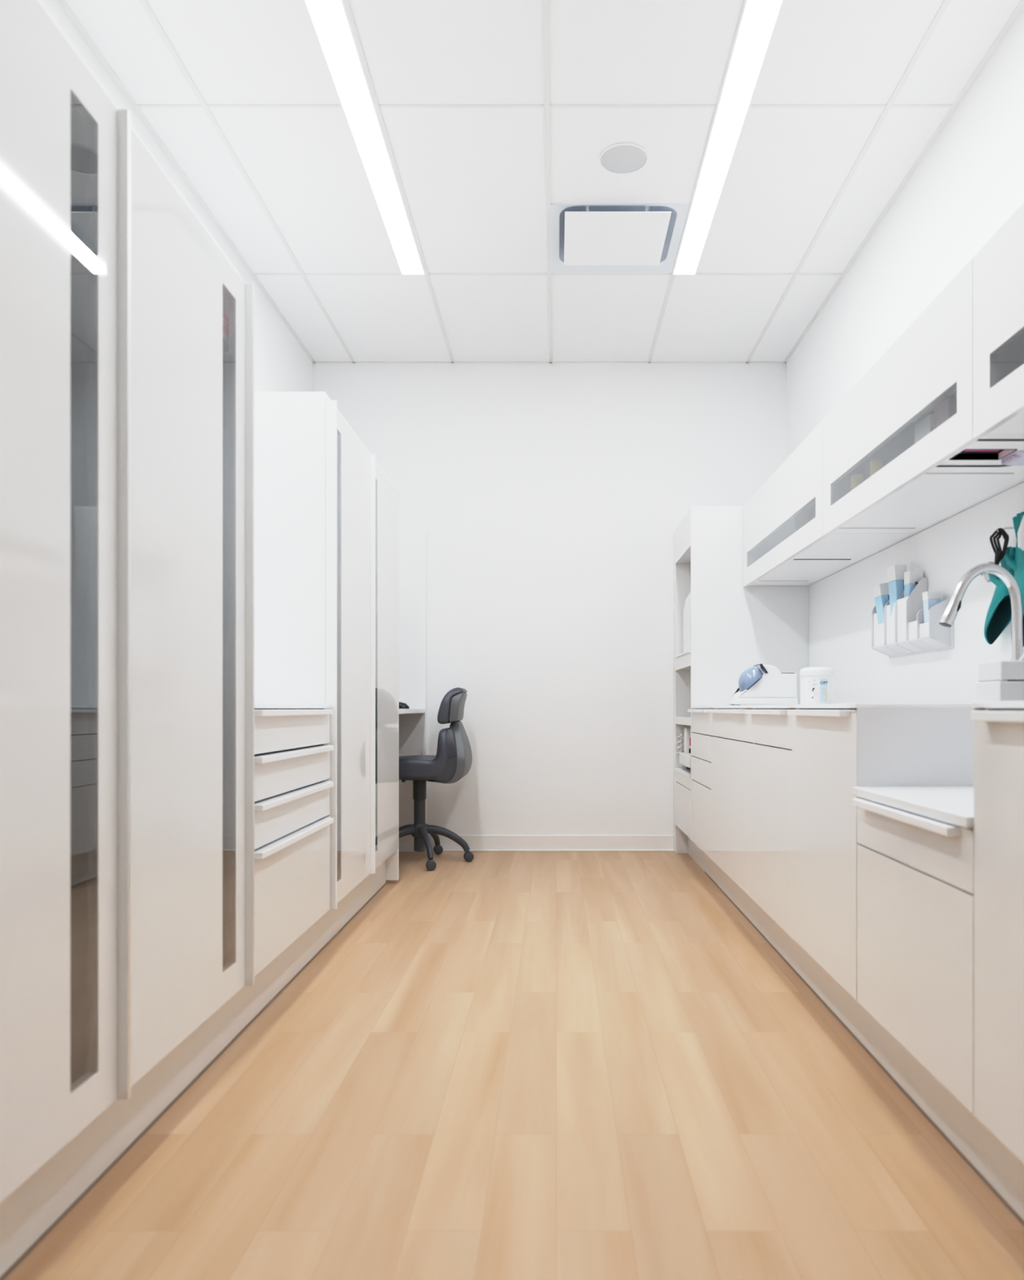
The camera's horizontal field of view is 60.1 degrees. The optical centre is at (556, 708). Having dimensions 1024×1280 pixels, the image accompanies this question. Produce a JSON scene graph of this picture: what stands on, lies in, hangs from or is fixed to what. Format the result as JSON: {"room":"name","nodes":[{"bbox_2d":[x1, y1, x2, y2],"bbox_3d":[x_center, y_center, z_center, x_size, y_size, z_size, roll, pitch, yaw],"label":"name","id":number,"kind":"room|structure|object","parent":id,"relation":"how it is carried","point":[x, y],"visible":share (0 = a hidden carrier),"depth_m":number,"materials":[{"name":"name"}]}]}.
{"room":"clinic supply room","nodes":[
{"label":"clinic supply room","id":0,"kind":"room"},
{"bbox_2d":[39,0,312,391],"bbox_3d":[-1.563,-0.630,2.119,0.100,3.036,6.737,0,0,0],"label":"wall","id":1,"kind":"structure","parent":0,"point":[282,364],"depth_m":4.43,"materials":[{"name":"paint"}]},
{"bbox_2d":[4,851,1023,1279],"bbox_3d":[-0.041,0.938,2.119,3.145,0.100,6.937,0,0,0],"label":"floor","id":2,"kind":"structure","parent":0,"point":[504,1065],"depth_m":1.90,"materials":[{"name":"wood"}]},
{"bbox_2d":[0,0,131,1203],"bbox_3d":[-1.145,-0.204,1.284,0.730,1.836,0.677,0,0,0],"label":"tall cabinet","id":3,"kind":"object","parent":2,"relation":"on","point":[65,147],"visible":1,"depth_m":1.42,"materials":[{"name":"white laminate"}]},
{"bbox_2d":[110,97,254,1086],"bbox_3d":[-1.145,-0.204,1.954,0.730,1.836,0.663,0,0,0],"label":"tall cabinet","id":4,"kind":"object","parent":2,"relation":"on","point":[193,400],"visible":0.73,"depth_m":1.93,"materials":[{"name":"white laminate"}]},
{"bbox_2d":[222,330,228,351],"bbox_3d":[-1.161,-0.922,1.954,0.679,0.017,0.623,0,0,0],"label":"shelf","id":5,"kind":"object","parent":4,"relation":"in","point":[225,338],"visible":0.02,"depth_m":2.21,"materials":[{"name":"grey"}]},
{"bbox_2d":[222,311,228,336],"bbox_3d":[-0.864,-0.956,2.181,0.083,0.050,0.162,0,0,0],"label":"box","id":6,"kind":"object","parent":5,"relation":"on","point":[225,319],"visible":0.17,"depth_m":2.20,"materials":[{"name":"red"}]},
{"bbox_2d":[0,860,386,1279],"bbox_3d":[-0.919,0.802,2.698,0.122,0.172,3.536,0,0,0],"label":"plinth","id":7,"kind":"object","parent":2,"relation":"on","point":[29,1213],"visible":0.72,"depth_m":1.85,"materials":[{"name":"white laminate"}]},
{"bbox_2d":[254,708,333,976],"bbox_3d":[-1.143,0.357,2.707,0.734,0.713,0.834,0,0,0],"label":"base cabinet","id":8,"kind":"object","parent":2,"relation":"on","point":[292,824],"visible":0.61,"depth_m":2.64,"materials":[{"name":"white laminate"}]},
{"bbox_2d":[254,704,330,708],"bbox_3d":[-1.154,-0.005,2.707,0.712,0.011,0.834,0,0,0],"label":"countertop","id":9,"kind":"structure","parent":8,"relation":"on","point":[256,706],"depth_m":2.65,"materials":[{"name":"white laminate"}]},
{"bbox_2d":[254,391,370,909],"bbox_3d":[-1.145,-0.204,3.462,0.730,1.836,0.667,0,0,0],"label":"tall cabinet","id":10,"kind":"object","parent":2,"relation":"on","point":[313,470],"visible":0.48,"depth_m":3.13,"materials":[{"name":"white laminate"}]},
{"bbox_2d":[365,447,399,879],"bbox_3d":[-1.145,-0.126,4.143,0.730,1.992,0.695,0,0,0],"label":"tall cabinet","id":11,"kind":"object","parent":2,"relation":"on","point":[384,497],"visible":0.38,"depth_m":4.08,"materials":[{"name":"white laminate"}]},
{"bbox_2d":[399,530,426,851],"bbox_3d":[-1.158,-0.106,4.988,0.704,1.988,0.992,0,0,0],"label":"desk","id":12,"kind":"object","parent":2,"relation":"on","point":[412,544],"visible":0.23,"depth_m":5.46,"materials":[{"name":"white laminate"}]},
{"bbox_2d":[399,702,409,708],"bbox_3d":[-0.858,-0.016,4.830,0.110,0.038,0.066,0,0,0],"label":"computer mouse","id":13,"kind":"object","parent":12,"relation":"on","point":[402,705],"visible":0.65,"depth_m":4.81,"materials":[{"name":"black plastic"}]},
{"bbox_2d":[399,687,474,871],"bbox_3d":[-0.768,0.385,5.105,0.579,1.004,0.587,0,0,0],"label":"swivel chair","id":14,"kind":"object","parent":2,"relation":"on","point":[452,762],"visible":0.88,"depth_m":4.95,"materials":[{"name":"grey plastic"}]},
{"bbox_2d":[688,708,715,859],"bbox_3d":[1.033,0.357,4.465,0.658,0.713,0.610,0,0,0],"label":"base cabinet","id":15,"kind":"object","parent":2,"relation":"on","point":[701,720],"visible":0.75,"depth_m":4.44,"materials":[{"name":"white laminate"}]},
{"bbox_2d":[707,708,754,895],"bbox_3d":[1.033,0.357,3.752,0.658,0.713,0.815,0,0,0],"label":"base cabinet","id":16,"kind":"object","parent":2,"relation":"on","point":[731,742],"visible":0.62,"depth_m":3.66,"materials":[{"name":"white laminate"}]},
{"bbox_2d":[691,703,972,708],"bbox_3d":[1.046,-0.006,3.457,0.637,0.012,2.627,0,0,0],"label":"countertop","id":17,"kind":"structure","parent":16,"relation":"on","point":[823,705],"depth_m":2.25,"materials":[{"name":"white laminate"}]},
{"bbox_2d":[728,663,798,705],"bbox_3d":[0.903,-0.102,3.866,0.272,0.180,0.171,0,0,0],"label":"machine","id":18,"kind":"object","parent":17,"relation":"on","point":[759,684],"visible":0.94,"depth_m":3.80,"materials":[{"name":"white plastic"}]},
{"bbox_2d":[728,697,798,704],"bbox_3d":[0.902,-0.029,3.870,0.270,0.028,0.164,0,0,0],"label":"tray","id":19,"kind":"object","parent":18,"relation":"on","point":[733,700],"depth_m":3.79,"materials":[{"name":"white plastic"}]},
{"bbox_2d":[800,666,833,704],"bbox_3d":[0.934,-0.079,3.170,0.115,0.136,0.115,0,0,0],"label":"tub","id":20,"kind":"object","parent":17,"relation":"on","point":[816,682],"visible":0.91,"depth_m":3.12,"materials":[{"name":"white plastic"}]},
{"bbox_2d":[807,680,826,696],"bbox_3d":[0.920,-0.072,3.120,0.065,0.057,0.010,0,0,16],"label":"print","id":21,"kind":"object","parent":20,"relation":"attached to","point":[815,687],"depth_m":3.12,"materials":[{"name":"grey paper"}]},
{"bbox_2d":[673,506,809,871],"bbox_3d":[1.074,-0.102,5.130,0.712,1.980,0.709,0,0,0],"label":"shelving cabinet","id":22,"kind":"object","parent":2,"relation":"on","point":[735,628],"visible":0.52,"depth_m":4.78,"materials":[{"name":"white laminate"}]},
{"bbox_2d":[676,733,684,768],"bbox_3d":[0.748,0.257,5.335,0.045,0.211,0.046,0,0,44],"label":"coiled cord","id":23,"kind":"object","parent":22,"relation":"in","point":[682,734],"visible":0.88,"depth_m":5.32,"materials":[{"name":"white plastic"}]},
{"bbox_2d":[679,728,690,768],"bbox_3d":[0.869,0.238,5.120,0.262,0.246,0.380,0,0,0],"label":"water dispenser","id":24,"kind":"object","parent":22,"relation":"in","point":[684,757],"visible":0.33,"depth_m":5.12,"materials":[{"name":"white plastic"}]},
{"bbox_2d":[679,751,690,768],"bbox_3d":[0.864,0.298,5.125,0.252,0.073,0.370,0,0,0],"label":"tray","id":25,"kind":"object","parent":24,"relation":"on","point":[684,757],"depth_m":5.09,"materials":[{"name":"white plastic"}]},
{"bbox_2d":[683,592,690,653],"bbox_3d":[0.862,-0.512,5.190,0.230,0.400,0.230,0,0,0],"label":"canister","id":26,"kind":"object","parent":22,"relation":"on","point":[686,615],"visible":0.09,"depth_m":5.14,"materials":[{"name":"white plastic"}]},
{"bbox_2d":[744,708,798,937],"bbox_3d":[1.033,0.357,3.040,0.658,0.713,0.610,0,0,0],"label":"base cabinet","id":27,"kind":"object","parent":2,"relation":"on","point":[770,729],"visible":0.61,"depth_m":3.00,"materials":[{"name":"white laminate"}]},
{"bbox_2d":[787,708,859,1000],"bbox_3d":[1.033,0.357,2.441,0.658,0.713,0.588,0,0,0],"label":"base cabinet","id":28,"kind":"object","parent":2,"relation":"on","point":[824,842],"visible":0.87,"depth_m":2.38,"materials":[{"name":"white laminate"}]},
{"bbox_2d":[704,853,1023,1226],"bbox_3d":[0.861,0.802,2.836,0.118,0.172,3.872,0,0,0],"label":"plinth","id":29,"kind":"object","parent":2,"relation":"on","point":[998,1167],"visible":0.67,"depth_m":2.05,"materials":[{"name":"white laminate"}]},
{"bbox_2d":[853,707,984,1114],"bbox_3d":[1.033,0.357,1.845,0.658,0.714,0.603,0,0,0],"label":"base cabinet","id":30,"kind":"object","parent":2,"relation":"on","point":[915,872],"visible":0.63,"depth_m":1.86,"materials":[{"name":"white laminate"}]},
{"bbox_2d":[852,786,973,828],"bbox_3d":[1.039,0.200,1.845,0.642,0.020,0.596,0,0,0],"label":"countertop","id":31,"kind":"structure","parent":30,"relation":"on","point":[951,805],"depth_m":1.85,"materials":[{"name":"white laminate"}]},
{"bbox_2d":[971,708,1023,1164],"bbox_3d":[1.033,0.357,1.242,0.658,0.713,0.604,0,0,0],"label":"base cabinet","id":32,"kind":"object","parent":2,"relation":"on","point":[998,733],"visible":1,"depth_m":1.46,"materials":[{"name":"white laminate"}]},
{"bbox_2d":[972,701,1023,708],"bbox_3d":[1.046,-0.006,1.243,0.637,0.012,0.606,0,0,0],"label":"countertop","id":33,"kind":"structure","parent":32,"relation":"on","point":[979,704],"depth_m":1.45,"materials":[{"name":"white"}]},
{"bbox_2d":[939,563,1023,660],"bbox_3d":[1.182,-0.206,2.427,0.245,0.390,0.085,0,0,0],"label":"gooseneck faucet","id":34,"kind":"object","parent":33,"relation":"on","point":[948,617],"visible":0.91,"depth_m":2.43,"materials":[{"name":"silver metal"}]},
{"bbox_2d":[976,660,1023,702],"bbox_3d":[1.199,-0.065,2.228,0.222,0.106,0.125,0,0,0],"label":"box","id":35,"kind":"object","parent":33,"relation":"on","point":[1001,680],"visible":0.79,"depth_m":2.17,"materials":[{"name":"grey cardboard"}]},
{"bbox_2d":[57,0,1023,363],"bbox_3d":[-0.041,-2.217,2.119,3.145,0.142,6.937,0,0,0],"label":"ceiling","id":36,"kind":"structure","parent":0,"point":[492,114],"depth_m":3.38,"materials":[{"name":"tile"}]},
{"bbox_2d":[302,0,426,275],"bbox_3d":[-0.707,-2.147,2.791,0.123,0.007,3.154,0,0,0],"label":"recessed light","id":37,"kind":"object","parent":36,"relation":"in","point":[330,21],"visible":1,"depth_m":3.23,"materials":[{"name":"white plastic"}]},
{"bbox_2d":[550,203,689,274],"bbox_3d":[0.270,-2.175,4.057,0.596,0.137,0.610,0,0,0],"label":"ceiling vent","id":38,"kind":"object","parent":36,"relation":"in","point":[586,238],"visible":0.91,"depth_m":3.97,"materials":[{"name":"white metal"}]},
{"bbox_2d":[600,142,648,173],"bbox_3d":[0.264,-2.146,3.449,0.188,0.008,0.188,0,0,0],"label":"ceiling speaker","id":39,"kind":"object","parent":36,"relation":"attached to","point":[620,157],"visible":1,"depth_m":3.44,"materials":[{"name":"grey plastic"}]},
{"bbox_2d":[671,0,785,275],"bbox_3d":[0.632,-2.147,2.791,0.120,0.007,3.154,0,0,0],"label":"recessed light","id":40,"kind":"object","parent":36,"relation":"in","point":[758,21],"visible":1,"depth_m":3.23,"materials":[{"name":"white plastic"}]},
{"bbox_2d":[312,363,786,835],"bbox_3d":[-0.041,-0.630,5.537,3.145,3.036,0.100,0,0,0],"label":"wall","id":41,"kind":"structure","parent":0,"point":[550,500],"depth_m":5.49,"materials":[{"name":"paint"}]},
{"bbox_2d":[429,835,674,851],"bbox_3d":[0.000,0.838,5.479,1.600,0.100,0.016,0,0,0],"label":"baseboard","id":42,"kind":"structure","parent":41,"relation":"attached to","point":[475,842],"depth_m":5.48,"materials":[{"name":"white"}]},
{"bbox_2d":[786,7,1023,458],"bbox_3d":[1.482,-0.630,2.119,0.100,3.036,6.737,0,0,0],"label":"wall","id":43,"kind":"structure","parent":0,"point":[970,182],"depth_m":3.44,"materials":[{"name":"paint"}]},
{"bbox_2d":[743,420,917,586],"bbox_3d":[1.220,-0.874,4.058,0.421,0.439,1.424,0,0,0],"label":"upper cabinet","id":44,"kind":"object","parent":43,"relation":"attached to","point":[784,543],"visible":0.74,"depth_m":3.93,"materials":[{"name":"white laminate"}]},
{"bbox_2d":[808,481,1023,703],"bbox_3d":[1.399,0.113,2.836,0.065,1.548,3.872,0,0,0],"label":"backsplash","id":45,"kind":"structure","parent":43,"relation":"attached to","point":[842,604],"depth_m":3.30,"materials":[{"name":"white paint"}]},
{"bbox_2d":[871,577,954,657],"bbox_3d":[1.326,-0.344,3.320,0.080,0.278,0.580,0,0,0],"label":"wall rack","id":46,"kind":"object","parent":45,"relation":"attached to","point":[906,633],"visible":0.78,"depth_m":3.24,"materials":[{"name":"white plastic"}]},
{"bbox_2d":[873,582,889,624],"bbox_3d":[1.311,-0.378,3.515,0.075,0.237,0.072,0,0,0],"label":"pack","id":47,"kind":"object","parent":46,"relation":"in","point":[882,595],"visible":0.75,"depth_m":3.49,"materials":[{"name":"blue"}]},
{"bbox_2d":[887,564,906,617],"bbox_3d":[1.316,-0.404,3.389,0.067,0.287,0.062,0,0,-6],"label":"pack","id":48,"kind":"object","parent":46,"relation":"in","point":[895,573],"visible":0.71,"depth_m":3.36,"materials":[{"name":"blue"}]},
{"bbox_2d":[904,569,923,597],"bbox_3d":[1.333,-0.387,3.297,0.052,0.250,0.052,1,0,0],"label":"pack","id":49,"kind":"object","parent":46,"relation":"in","point":[911,576],"visible":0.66,"depth_m":3.27,"materials":[{"name":"blue"}]},
{"bbox_2d":[922,590,942,622],"bbox_3d":[1.322,-0.336,3.100,0.057,0.150,0.042,0,0,0],"label":"pack","id":50,"kind":"object","parent":46,"relation":"in","point":[931,598],"visible":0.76,"depth_m":3.08,"materials":[{"name":"blue"}]},
{"bbox_2d":[981,561,994,582],"bbox_3d":[1.348,-0.428,2.772,0.038,0.064,0.064,0,0,0],"label":"hook","id":51,"kind":"object","parent":45,"relation":"attached to","point":[986,575],"visible":0.32,"depth_m":2.77,"materials":[{"name":"grey"}]},
{"bbox_2d":[984,546,1016,644],"bbox_3d":[1.332,-0.335,2.636,0.068,0.280,0.145,0,0,0],"label":"glove","id":52,"kind":"object","parent":45,"relation":"hanging from","point":[999,615],"visible":0.77,"depth_m":2.65,"materials":[{"name":"teal rubber"}]},
{"bbox_2d":[990,527,1014,564],"bbox_3d":[1.323,-0.476,2.595,0.081,0.119,0.042,0,0,8],"label":"cable","id":53,"kind":"object","parent":45,"relation":"hanging from","point":[999,553],"visible":0.99,"depth_m":2.60,"materials":[{"name":"black plastic"}]},
{"bbox_2d":[1017,515,1023,551],"bbox_3d":[1.330,-0.507,2.500,0.075,0.135,0.100,0,0,0],"label":"wall hook","id":54,"kind":"object","parent":45,"relation":"attached to","point":[1021,530],"visible":1,"depth_m":2.46,"materials":[{"name":"white plastic"}]},
{"bbox_2d":[1004,511,1023,646],"bbox_3d":[1.332,-0.362,2.500,0.068,0.395,0.152,0,0,0],"label":"glove","id":55,"kind":"object","parent":54,"relation":"hanging from","point":[1017,564],"visible":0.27,"depth_m":2.52,"materials":[{"name":"teal rubber"}]},
{"bbox_2d":[822,257,1023,535],"bbox_3d":[1.220,-0.874,2.743,0.421,0.439,1.202,0,0,0],"label":"upper cabinet","id":56,"kind":"object","parent":43,"relation":"attached to","point":[931,361],"visible":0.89,"depth_m":2.64,"materials":[{"name":"white laminate"}]},
{"bbox_2d":[850,474,863,491],"bbox_3d":[1.064,-0.751,3.120,0.052,0.144,0.052,0,0,0],"label":"bottle","id":57,"kind":"object","parent":56,"relation":"on","point":[856,479],"visible":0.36,"depth_m":3.10,"materials":[{"name":"white plastic"}]},
{"bbox_2d":[870,458,884,476],"bbox_3d":[1.064,-0.751,2.930,0.052,0.144,0.052,0,0,0],"label":"bottle","id":58,"kind":"object","parent":56,"relation":"on","point":[876,464],"visible":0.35,"depth_m":2.91,"materials":[{"name":"white plastic"}]},
{"bbox_2d":[915,413,934,444],"bbox_3d":[1.093,-0.756,2.545,0.075,0.154,0.110,0,0,0],"label":"carton","id":59,"kind":"object","parent":56,"relation":"in","point":[926,426],"visible":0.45,"depth_m":2.53,"materials":[{"name":"white cardboard"}]},
{"bbox_2d":[934,395,957,429],"bbox_3d":[1.091,-0.759,2.416,0.078,0.160,0.085,0,0,0],"label":"clear box","id":60,"kind":"object","parent":56,"relation":"in","point":[947,408],"visible":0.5,"depth_m":2.40,"materials":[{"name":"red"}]},
{"bbox_2d":[936,439,1023,466],"bbox_3d":[1.152,-0.687,2.297,0.246,0.052,0.246,0,0,0],"label":"dispenser","id":61,"kind":"object","parent":56,"relation":"attached to","point":[979,455],"visible":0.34,"depth_m":2.35,"materials":[{"name":"grey"}]},
{"bbox_2d":[964,449,999,451],"bbox_3d":[1.114,-0.710,2.307,0.124,0.057,0.087,0,0,0],"label":"glove box","id":62,"kind":"object","parent":61,"relation":"in","point":[966,450],"visible":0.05,"depth_m":2.34,"materials":[{"name":"pink"}]},
{"bbox_2d":[1001,450,1023,465],"bbox_3d":[1.222,-0.654,2.314,0.085,0.021,0.093,0,0,0],"label":"glove","id":63,"kind":"object","parent":61,"relation":"hanging from","point":[1016,458],"visible":1,"depth_m":2.31,"materials":[{"name":"white"}]},
{"bbox_2d":[973,202,1023,438],"bbox_3d":[1.220,-0.874,1.540,0.421,0.439,1.200,0,0,0],"label":"upper cabinet","id":64,"kind":"object","parent":43,"relation":"attached to","point":[998,266],"visible":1,"depth_m":2.04,"materials":[{"name":"white laminate"}]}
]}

